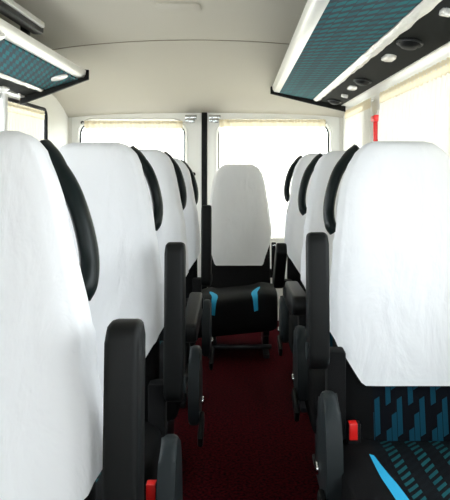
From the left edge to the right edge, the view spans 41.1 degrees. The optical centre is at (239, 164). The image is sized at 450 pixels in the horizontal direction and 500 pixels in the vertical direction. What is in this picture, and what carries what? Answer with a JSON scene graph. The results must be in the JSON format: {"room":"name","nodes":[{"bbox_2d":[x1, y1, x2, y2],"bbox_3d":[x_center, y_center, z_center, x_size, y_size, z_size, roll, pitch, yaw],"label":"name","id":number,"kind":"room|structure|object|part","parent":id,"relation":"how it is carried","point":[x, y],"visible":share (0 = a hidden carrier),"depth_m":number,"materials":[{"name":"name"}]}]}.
{"room":"vehicle interior","nodes":[
{"label":"vehicle interior","id":0,"kind":"room"},
{"bbox_2d":[8,94,67,148],"bbox_3d":[-1.330,0.260,1.155,0.060,1.840,6.910,0,0,0],"label":"wall","id":1,"kind":"structure","parent":0,"point":[57,117],"depth_m":4.23,"materials":[{"name":"white plastic"}]},
{"bbox_2d":[0,93,7,130],"bbox_3d":[-1.258,0.400,3.200,0.038,1.560,0.038,0,0,0],"label":"trim","id":2,"kind":"structure","parent":1,"relation":"attached to","point":[3,96],"depth_m":3.18,"materials":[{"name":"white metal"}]},
{"bbox_2d":[8,101,44,140],"bbox_3d":[-1.262,0.041,3.555,0.028,0.778,0.650,0,0,0],"label":"curtain","id":3,"kind":"object","parent":1,"relation":"attached to","point":[24,119],"visible":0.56,"depth_m":3.53,"materials":[{"name":"beige fabric"}]},
{"bbox_2d":[8,97,47,139],"bbox_3d":[-1.312,-0.005,3.565,0.043,0.756,0.956,0,0,0],"label":"window","id":4,"kind":"structure","parent":1,"relation":"in","point":[12,100],"depth_m":3.95,"materials":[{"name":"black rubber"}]},
{"bbox_2d":[0,0,88,104],"bbox_3d":[-1.081,-0.482,2.000,0.478,0.264,3.000,0,0,0],"label":"luggage rack","id":5,"kind":"object","parent":1,"relation":"attached to","point":[30,70],"visible":1,"depth_m":2.87,"materials":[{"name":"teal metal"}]},
{"bbox_2d":[0,32,4,40],"bbox_3d":[-0.950,-0.490,2.300,0.090,0.017,0.100,-17,0,0],"label":"light","id":6,"kind":"object","parent":5,"relation":"attached to","point":[2,34],"depth_m":2.30,"materials":[{"name":"white plastic"}]},
{"bbox_2d":[0,86,9,91],"bbox_3d":[-1.235,-0.401,3.130,0.040,0.017,0.100,-17,0,0],"label":"light","id":7,"kind":"object","parent":5,"relation":"attached to","point":[2,88],"depth_m":3.13,"materials":[{"name":"white plastic"}]},
{"bbox_3d":[-1.282,-0.407,1.995,0.075,0.045,2.990,0,0,0],"label":"wall rail","id":8,"kind":"part","parent":5,"relation":"part of","materials":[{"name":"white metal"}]},
{"bbox_3d":[-1.215,-0.424,2.000,0.120,0.067,3.000,0,0,0],"label":"service panel","id":9,"kind":"part","parent":5,"relation":"part of","materials":[{"name":"grey plastic"}]},
{"bbox_3d":[-0.895,-0.564,1.560,0.080,0.097,2.120,0,0,0],"label":"guard rail","id":10,"kind":"part","parent":5,"relation":"part of","materials":[{"name":"grey plastic"}]},
{"bbox_3d":[-0.851,-0.602,1.545,0.018,0.024,2.090,0,0,0],"label":"rail trim","id":11,"kind":"part","parent":5,"relation":"part of","materials":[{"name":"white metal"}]},
{"bbox_3d":[-1.035,-0.475,2.000,0.190,0.079,3.000,0,0,0],"label":"cloth panel","id":12,"kind":"part","parent":5,"relation":"part of","materials":[{"name":"teal fabric"}]},
{"bbox_2d":[51,74,67,80],"bbox_3d":[-0.985,-0.479,3.270,0.090,0.017,0.090,-17,0,0],"label":"light","id":13,"kind":"object","parent":5,"relation":"attached to","point":[57,77],"depth_m":3.24,"materials":[{"name":"white plastic"}]},
{"bbox_2d":[0,0,346,117],"bbox_3d":[-0.260,-0.553,1.160,2.200,0.424,6.920,0,0,0],"label":"ceiling","id":14,"kind":"structure","parent":0,"point":[149,76],"depth_m":3.56,"materials":[{"name":"white plastic"}]},
{"bbox_2d":[52,40,288,49],"bbox_3d":[-0.260,-0.645,3.360,1.982,0.118,0.007,0,0,0],"label":"trim","id":15,"kind":"structure","parent":14,"relation":"attached to","point":[148,40],"depth_m":3.36,"materials":[{"name":"grey plastic"}]},
{"bbox_2d":[154,2,200,11],"bbox_3d":[-0.275,-0.707,2.670,0.200,0.020,0.140,0,0,0],"label":"ceiling plate","id":16,"kind":"object","parent":14,"relation":"attached to","point":[161,6],"visible":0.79,"depth_m":2.65,"materials":[{"name":"white plastic"}]},
{"bbox_2d":[68,117,342,150],"bbox_3d":[-0.260,0.330,4.577,2.180,1.700,0.065,0,0,0],"label":"wall","id":17,"kind":"structure","parent":0,"point":[69,118],"depth_m":4.54,"materials":[{"name":"white plastic"}]},
{"bbox_2d":[72,113,201,276],"bbox_3d":[-0.783,0.393,4.540,0.983,1.575,0.120,0,0,0],"label":"door","id":18,"kind":"structure","parent":17,"relation":"in","point":[192,128],"depth_m":4.55,"materials":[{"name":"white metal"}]},
{"bbox_2d":[82,121,184,159],"bbox_3d":[-0.797,0.108,4.495,0.775,0.883,0.029,0,0,0],"label":"curtain","id":19,"kind":"object","parent":18,"relation":"attached to","point":[167,136],"visible":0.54,"depth_m":4.49,"materials":[{"name":"beige fabric"}]},
{"bbox_2d":[202,112,206,288],"bbox_3d":[-0.270,0.391,4.569,0.042,1.578,0.062,0,0,0],"label":"trim","id":20,"kind":"structure","parent":17,"relation":"attached to","point":[204,114],"depth_m":4.54,"materials":[{"name":"black rubber"}]},
{"bbox_2d":[207,113,339,320],"bbox_3d":[0.254,0.393,4.540,1.003,1.575,0.120,0,0,0],"label":"door","id":21,"kind":"structure","parent":17,"relation":"in","point":[332,127],"depth_m":4.55,"materials":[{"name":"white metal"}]},
{"bbox_2d":[219,119,327,238],"bbox_3d":[0.242,0.103,4.495,0.835,0.893,0.028,0,0,0],"label":"window","id":22,"kind":"structure","parent":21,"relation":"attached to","point":[272,146],"depth_m":4.49,"materials":[{"name":"glass"}]},
{"bbox_2d":[174,321,318,499],"bbox_3d":[-0.260,1.200,1.155,2.180,0.040,6.910,0,0,0],"label":"floor","id":23,"kind":"structure","parent":0,"point":[254,447],"depth_m":2.65,"materials":[{"name":"red carpet"}]},
{"bbox_2d":[0,131,145,499],"bbox_3d":[-0.408,0.559,0.825,0.558,1.242,0.771,0,0,0],"label":"passenger seat","id":24,"kind":"object","parent":23,"relation":"on","point":[58,433],"visible":1,"depth_m":0.99,"materials":[{"name":"fabric"}]},
{"bbox_3d":[-0.336,0.100,1.133,0.160,0.300,0.099,0,0,26],"label":"grab handle","id":25,"kind":"part","parent":24,"relation":"part of","materials":[{"name":"black plastic"}]},
{"bbox_3d":[-0.455,0.352,1.036,0.434,0.816,0.216,0,0,0],"label":"backrest","id":26,"kind":"part","parent":24,"relation":"part of","materials":[{"name":"fabric"}]},
{"bbox_3d":[-0.185,0.458,0.954,0.054,0.415,0.100,0,0,0],"label":"armrest","id":27,"kind":"part","parent":24,"relation":"part of","materials":[{"name":"black plastic"}]},
{"bbox_2d":[58,142,185,499],"bbox_3d":[-0.408,0.554,1.626,0.558,1.251,0.772,0,0,0],"label":"passenger seat","id":28,"kind":"object","parent":23,"relation":"on","point":[111,176],"visible":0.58,"depth_m":1.78,"materials":[{"name":"fabric"}]},
{"bbox_3d":[-0.454,0.314,1.842,0.454,0.770,0.233,0,0,0],"label":"seat","id":29,"kind":"part","parent":28,"relation":"part of","materials":[{"name":"white fabric"}]},
{"bbox_2d":[96,421,160,499],"bbox_3d":[-0.455,0.811,1.489,0.464,0.200,0.482,0,0,0],"label":"seat cushion","id":30,"kind":"object","parent":28,"relation":"on","point":[152,428],"depth_m":1.56,"materials":[{"name":"fabric"}]},
{"bbox_3d":[-0.310,0.073,1.943,0.140,0.275,0.103,0,0,18],"label":"grab handle","id":31,"kind":"part","parent":28,"relation":"part of","materials":[{"name":"black plastic"}]},
{"bbox_3d":[-0.455,0.347,1.837,0.434,0.825,0.217,0,0,0],"label":"backrest","id":32,"kind":"part","parent":28,"relation":"part of","materials":[{"name":"fabric"}]},
{"bbox_3d":[-0.185,0.443,1.700,0.054,0.445,0.102,0,0,0],"label":"armrest","id":33,"kind":"part","parent":28,"relation":"part of","materials":[{"name":"black plastic"}]},
{"bbox_2d":[139,149,204,446],"bbox_3d":[-0.408,0.554,2.446,0.560,1.251,0.774,0,0,0],"label":"passenger seat","id":34,"kind":"object","parent":23,"relation":"on","point":[169,175],"visible":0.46,"depth_m":2.56,"materials":[{"name":"fabric"}]},
{"bbox_3d":[-0.455,0.347,2.657,0.434,0.825,0.217,0,0,0],"label":"backrest","id":35,"kind":"part","parent":34,"relation":"part of","materials":[{"name":"fabric"}]},
{"bbox_3d":[-0.457,0.267,2.669,0.462,0.675,0.218,0,0,0],"label":"seat","id":36,"kind":"part","parent":34,"relation":"part of","materials":[{"name":"white fabric"}]},
{"bbox_3d":[-0.285,1.055,2.330,0.036,0.250,0.400,0,0,0],"label":"leg","id":37,"kind":"part","parent":34,"relation":"part of","materials":[{"name":"paint"}]},
{"bbox_2d":[160,341,186,421],"bbox_3d":[-0.455,0.811,2.309,0.464,0.200,0.482,0,0,0],"label":"seat cushion","id":38,"kind":"object","parent":34,"relation":"on","point":[172,407],"depth_m":2.13,"materials":[{"name":"fabric"}]},
{"bbox_3d":[-0.306,0.073,2.763,0.139,0.275,0.103,0,0,18],"label":"grab handle","id":39,"kind":"part","parent":34,"relation":"part of","materials":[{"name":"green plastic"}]},
{"bbox_3d":[-0.185,0.589,2.359,0.054,0.109,0.404,0,0,0],"label":"armrest","id":40,"kind":"part","parent":34,"relation":"part of","materials":[{"name":"black plastic"}]},
{"bbox_3d":[-0.138,0.939,2.135,0.018,0.082,0.150,0,0,0],"label":"recline lever","id":41,"kind":"part","parent":34,"relation":"part of","materials":[{"name":"black plastic"}]},
{"bbox_2d":[174,158,213,407],"bbox_3d":[-0.408,0.570,3.224,0.558,1.221,0.768,0,0,0],"label":"passenger seat","id":42,"kind":"object","parent":23,"relation":"on","point":[194,283],"visible":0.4,"depth_m":3.32,"materials":[{"name":"fabric"}]},
{"bbox_3d":[-0.285,1.055,3.110,0.036,0.250,0.400,0,0,0],"label":"leg","id":43,"kind":"part","parent":42,"relation":"part of","materials":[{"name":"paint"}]},
{"bbox_3d":[-0.452,0.296,3.441,0.453,0.675,0.223,0,0,0],"label":"seat","id":44,"kind":"part","parent":42,"relation":"part of","materials":[{"name":"white fabric"}]},
{"bbox_3d":[-0.306,0.103,3.539,0.139,0.275,0.103,0,0,18],"label":"grab handle","id":45,"kind":"part","parent":42,"relation":"part of","materials":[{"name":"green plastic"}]},
{"bbox_3d":[-0.455,0.362,3.435,0.433,0.795,0.213,0,0,0],"label":"backrest","id":46,"kind":"part","parent":42,"relation":"part of","materials":[{"name":"fabric"}]},
{"bbox_3d":[-0.185,0.443,3.300,0.054,0.445,0.102,0,0,0],"label":"armrest","id":47,"kind":"part","parent":42,"relation":"part of","materials":[{"name":"black plastic"}]},
{"bbox_3d":[-0.138,0.939,2.915,0.018,0.082,0.150,0,0,0],"label":"recline lever","id":48,"kind":"part","parent":42,"relation":"part of","materials":[{"name":"black plastic"}]},
{"bbox_2d":[198,164,277,357],"bbox_3d":[-0.022,0.587,3.948,0.545,1.186,0.700,0,0,0],"label":"seat","id":49,"kind":"object","parent":23,"relation":"on","point":[243,298],"visible":0.91,"depth_m":4.09,"materials":[{"name":"black fabric"}]},
{"bbox_2d":[198,282,277,337],"bbox_3d":[-0.033,0.913,3.839,0.524,0.288,0.482,0,0,0],"label":"seat cushion","id":50,"kind":"object","parent":49,"relation":"on","point":[237,307],"depth_m":3.62,"materials":[{"name":"black fabric"}]},
{"bbox_3d":[-0.008,0.417,4.177,0.435,0.835,0.219,0,0,0],"label":"backrest","id":51,"kind":"part","parent":49,"relation":"part of","materials":[{"name":"black fabric"}]},
{"bbox_3d":[-0.007,0.339,4.189,0.453,0.690,0.220,0,0,0],"label":"seat","id":52,"kind":"part","parent":49,"relation":"part of","materials":[{"name":"white fabric"}]},
{"bbox_3d":[0.162,1.093,3.860,0.036,0.175,0.400,0,0,0],"label":"leg","id":53,"kind":"part","parent":49,"relation":"part of","materials":[{"name":"paint"}]},
{"bbox_2d":[272,153,325,412],"bbox_3d":[0.442,0.557,3.179,0.534,1.246,0.766,0,0,0],"label":"passenger seat","id":54,"kind":"object","parent":23,"relation":"on","point":[290,251],"visible":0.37,"depth_m":3.32,"materials":[{"name":"fabric"}]},
{"bbox_3d":[0.200,0.904,3.005,0.018,0.073,0.150,0,0,0],"label":"recline lever","id":55,"kind":"part","parent":54,"relation":"part of","materials":[{"name":"black plastic"}]},
{"bbox_3d":[0.207,0.528,3.129,0.054,0.275,0.324,0,0,0],"label":"armrest","id":56,"kind":"part","parent":54,"relation":"part of","materials":[{"name":"black plastic"}]},
{"bbox_2d":[288,311,297,352],"bbox_3d":[0.477,0.811,3.039,0.464,0.200,0.482,0,0,0],"label":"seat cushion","id":57,"kind":"object","parent":54,"relation":"on","point":[292,319],"depth_m":2.87,"materials":[{"name":"fabric"}]},
{"bbox_3d":[0.316,0.078,3.492,0.139,0.275,0.103,0,0,-18],"label":"grab handle","id":58,"kind":"part","parent":54,"relation":"part of","materials":[{"name":"black plastic"}]},
{"bbox_3d":[0.477,0.350,3.386,0.434,0.820,0.217,0,0,0],"label":"backrest","id":59,"kind":"part","parent":54,"relation":"part of","materials":[{"name":"fabric"}]},
{"bbox_3d":[0.307,1.055,3.060,0.036,0.250,0.400,0,0,0],"label":"leg","id":60,"kind":"part","parent":54,"relation":"part of","materials":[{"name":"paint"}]},
{"bbox_3d":[0.477,0.272,3.398,0.455,0.675,0.217,0,0,0],"label":"seat","id":61,"kind":"part","parent":54,"relation":"part of","materials":[{"name":"white fabric"}]},
{"bbox_2d":[284,151,345,483],"bbox_3d":[0.442,0.559,2.328,0.534,1.241,0.765,0,0,0],"label":"passenger seat","id":62,"kind":"object","parent":23,"relation":"on","point":[309,383],"visible":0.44,"depth_m":2.38,"materials":[{"name":"fabric"}]},
{"bbox_3d":[0.207,0.505,2.248,0.054,0.102,0.385,0,0,0],"label":"armrest","id":63,"kind":"part","parent":62,"relation":"part of","materials":[{"name":"black plastic"}]},
{"bbox_3d":[0.200,0.860,2.155,0.018,0.079,0.150,0,0,0],"label":"recline lever","id":64,"kind":"part","parent":62,"relation":"part of","materials":[{"name":"black plastic"}]},
{"bbox_3d":[0.316,0.083,2.642,0.139,0.275,0.103,0,0,-18],"label":"grab handle","id":65,"kind":"part","parent":62,"relation":"part of","materials":[{"name":"black plastic"}]},
{"bbox_2d":[305,368,324,432],"bbox_3d":[0.477,0.811,2.189,0.464,0.200,0.482,0,0,0],"label":"seat cushion","id":66,"kind":"object","parent":62,"relation":"on","point":[314,378],"depth_m":2.05,"materials":[{"name":"fabric"}]},
{"bbox_3d":[0.307,1.055,2.210,0.036,0.250,0.400,0,0,0],"label":"leg","id":67,"kind":"part","parent":62,"relation":"part of","materials":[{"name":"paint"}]},
{"bbox_3d":[0.477,0.352,2.536,0.434,0.815,0.216,0,0,0],"label":"backrest","id":68,"kind":"part","parent":62,"relation":"part of","materials":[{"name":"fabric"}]},
{"bbox_3d":[0.475,0.277,2.548,0.444,0.675,0.219,0,0,0],"label":"seat","id":69,"kind":"part","parent":62,"relation":"part of","materials":[{"name":"white fabric"}]},
{"bbox_2d":[305,141,449,499],"bbox_3d":[0.442,0.554,1.529,0.534,1.251,0.767,0,0,0],"label":"passenger seat","id":70,"kind":"object","parent":23,"relation":"on","point":[383,423],"visible":1,"depth_m":1.66,"materials":[{"name":"fabric"}]},
{"bbox_3d":[0.207,0.361,1.598,0.054,0.360,0.097,0,0,0],"label":"armrest","id":71,"kind":"part","parent":70,"relation":"part of","materials":[{"name":"black plastic"}]},
{"bbox_3d":[0.200,0.840,1.425,0.018,0.080,0.150,0,0,0],"label":"recline lever","id":72,"kind":"part","parent":70,"relation":"part of","materials":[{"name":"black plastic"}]},
{"bbox_3d":[0.316,0.073,1.843,0.139,0.275,0.103,0,0,-18],"label":"grab handle","id":73,"kind":"part","parent":70,"relation":"part of","materials":[{"name":"black plastic"}]},
{"bbox_3d":[0.478,0.267,1.747,0.450,0.675,0.215,0,0,0],"label":"seat","id":74,"kind":"part","parent":70,"relation":"part of","materials":[{"name":"white fabric"}]},
{"bbox_3d":[0.477,0.347,1.737,0.434,0.825,0.217,0,0,0],"label":"backrest","id":75,"kind":"part","parent":70,"relation":"part of","materials":[{"name":"fabric"}]},
{"bbox_2d":[342,438,449,499],"bbox_3d":[0.477,0.811,1.389,0.464,0.200,0.482,0,0,0],"label":"seat cushion","id":76,"kind":"object","parent":70,"relation":"on","point":[372,468],"depth_m":1.44,"materials":[{"name":"fabric"}]},
{"bbox_2d":[343,56,449,150],"bbox_3d":[0.810,0.260,1.155,0.060,1.840,6.910,0,0,0],"label":"wall","id":77,"kind":"structure","parent":0,"point":[375,105],"depth_m":3.48,"materials":[{"name":"white plastic"}]},
{"bbox_2d":[344,98,373,150],"bbox_3d":[0.745,0.024,3.825,0.029,0.813,0.890,0,0,0],"label":"curtain","id":78,"kind":"object","parent":77,"relation":"attached to","point":[358,124],"visible":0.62,"depth_m":3.74,"materials":[{"name":"beige fabric"}]},
{"bbox_2d":[270,0,449,111],"bbox_3d":[0.496,-0.465,2.350,0.568,0.190,3.700,0,0,0],"label":"luggage rack","id":79,"kind":"object","parent":77,"relation":"attached to","point":[340,54],"visible":1,"depth_m":2.34,"materials":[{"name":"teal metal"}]},
{"bbox_2d":[327,99,340,104],"bbox_3d":[0.629,-0.421,4.000,0.091,0.039,0.125,0,0,0],"label":"air vent","id":80,"kind":"object","parent":79,"relation":"attached to","point":[332,101],"depth_m":3.96,"materials":[{"name":"black plastic"}]},
{"bbox_2d":[347,85,356,90],"bbox_3d":[0.622,-0.430,3.330,0.044,0.017,0.110,11,0,0],"label":"light","id":81,"kind":"object","parent":79,"relation":"attached to","point":[350,87],"depth_m":3.29,"materials":[{"name":"white plastic"}]},
{"bbox_2d":[353,78,371,85],"bbox_3d":[0.621,-0.422,3.050,0.091,0.039,0.125,0,0,0],"label":"air vent","id":82,"kind":"object","parent":79,"relation":"attached to","point":[359,81],"depth_m":3.01,"materials":[{"name":"black plastic"}]},
{"bbox_3d":[0.641,-0.443,2.350,0.187,0.067,3.700,0,0,0],"label":"service panel","id":83,"kind":"part","parent":79,"relation":"part of","materials":[{"name":"grey plastic"}]},
{"bbox_2d":[381,54,396,61],"bbox_3d":[0.600,-0.434,2.420,0.044,0.017,0.110,11,0,0],"label":"light","id":84,"kind":"object","parent":79,"relation":"attached to","point":[384,57],"depth_m":2.40,"materials":[{"name":"white plastic"}]},
{"bbox_3d":[0.743,-0.427,2.345,0.075,0.045,3.690,0,0,0],"label":"wall rail","id":85,"kind":"part","parent":79,"relation":"part of","materials":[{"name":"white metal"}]},
{"bbox_2d":[396,38,422,49],"bbox_3d":[0.599,-0.427,2.120,0.091,0.039,0.125,0,0,0],"label":"air vent","id":86,"kind":"object","parent":79,"relation":"attached to","point":[405,43],"depth_m":2.09,"materials":[{"name":"black plastic"}]},
{"bbox_2d":[439,8,449,16],"bbox_3d":[0.586,-0.429,1.696,0.038,0.024,0.040,11,0,0],"label":"light","id":87,"kind":"object","parent":79,"relation":"attached to","point":[445,12],"depth_m":1.68,"materials":[{"name":"white plastic"}]},
{"bbox_2d":[371,111,378,140],"bbox_3d":[0.758,-0.175,3.330,0.049,0.250,0.090,0,0,0],"label":"hammer","id":88,"kind":"object","parent":77,"relation":"attached to","point":[374,118],"visible":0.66,"depth_m":3.32,"materials":[{"name":"red plastic"}]},
{"bbox_2d":[378,57,449,156],"bbox_3d":[0.745,0.024,2.345,0.051,0.813,1.730,0,0,0],"label":"window","id":89,"kind":"structure","parent":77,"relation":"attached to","point":[417,108],"depth_m":2.46,"materials":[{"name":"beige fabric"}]}
]}

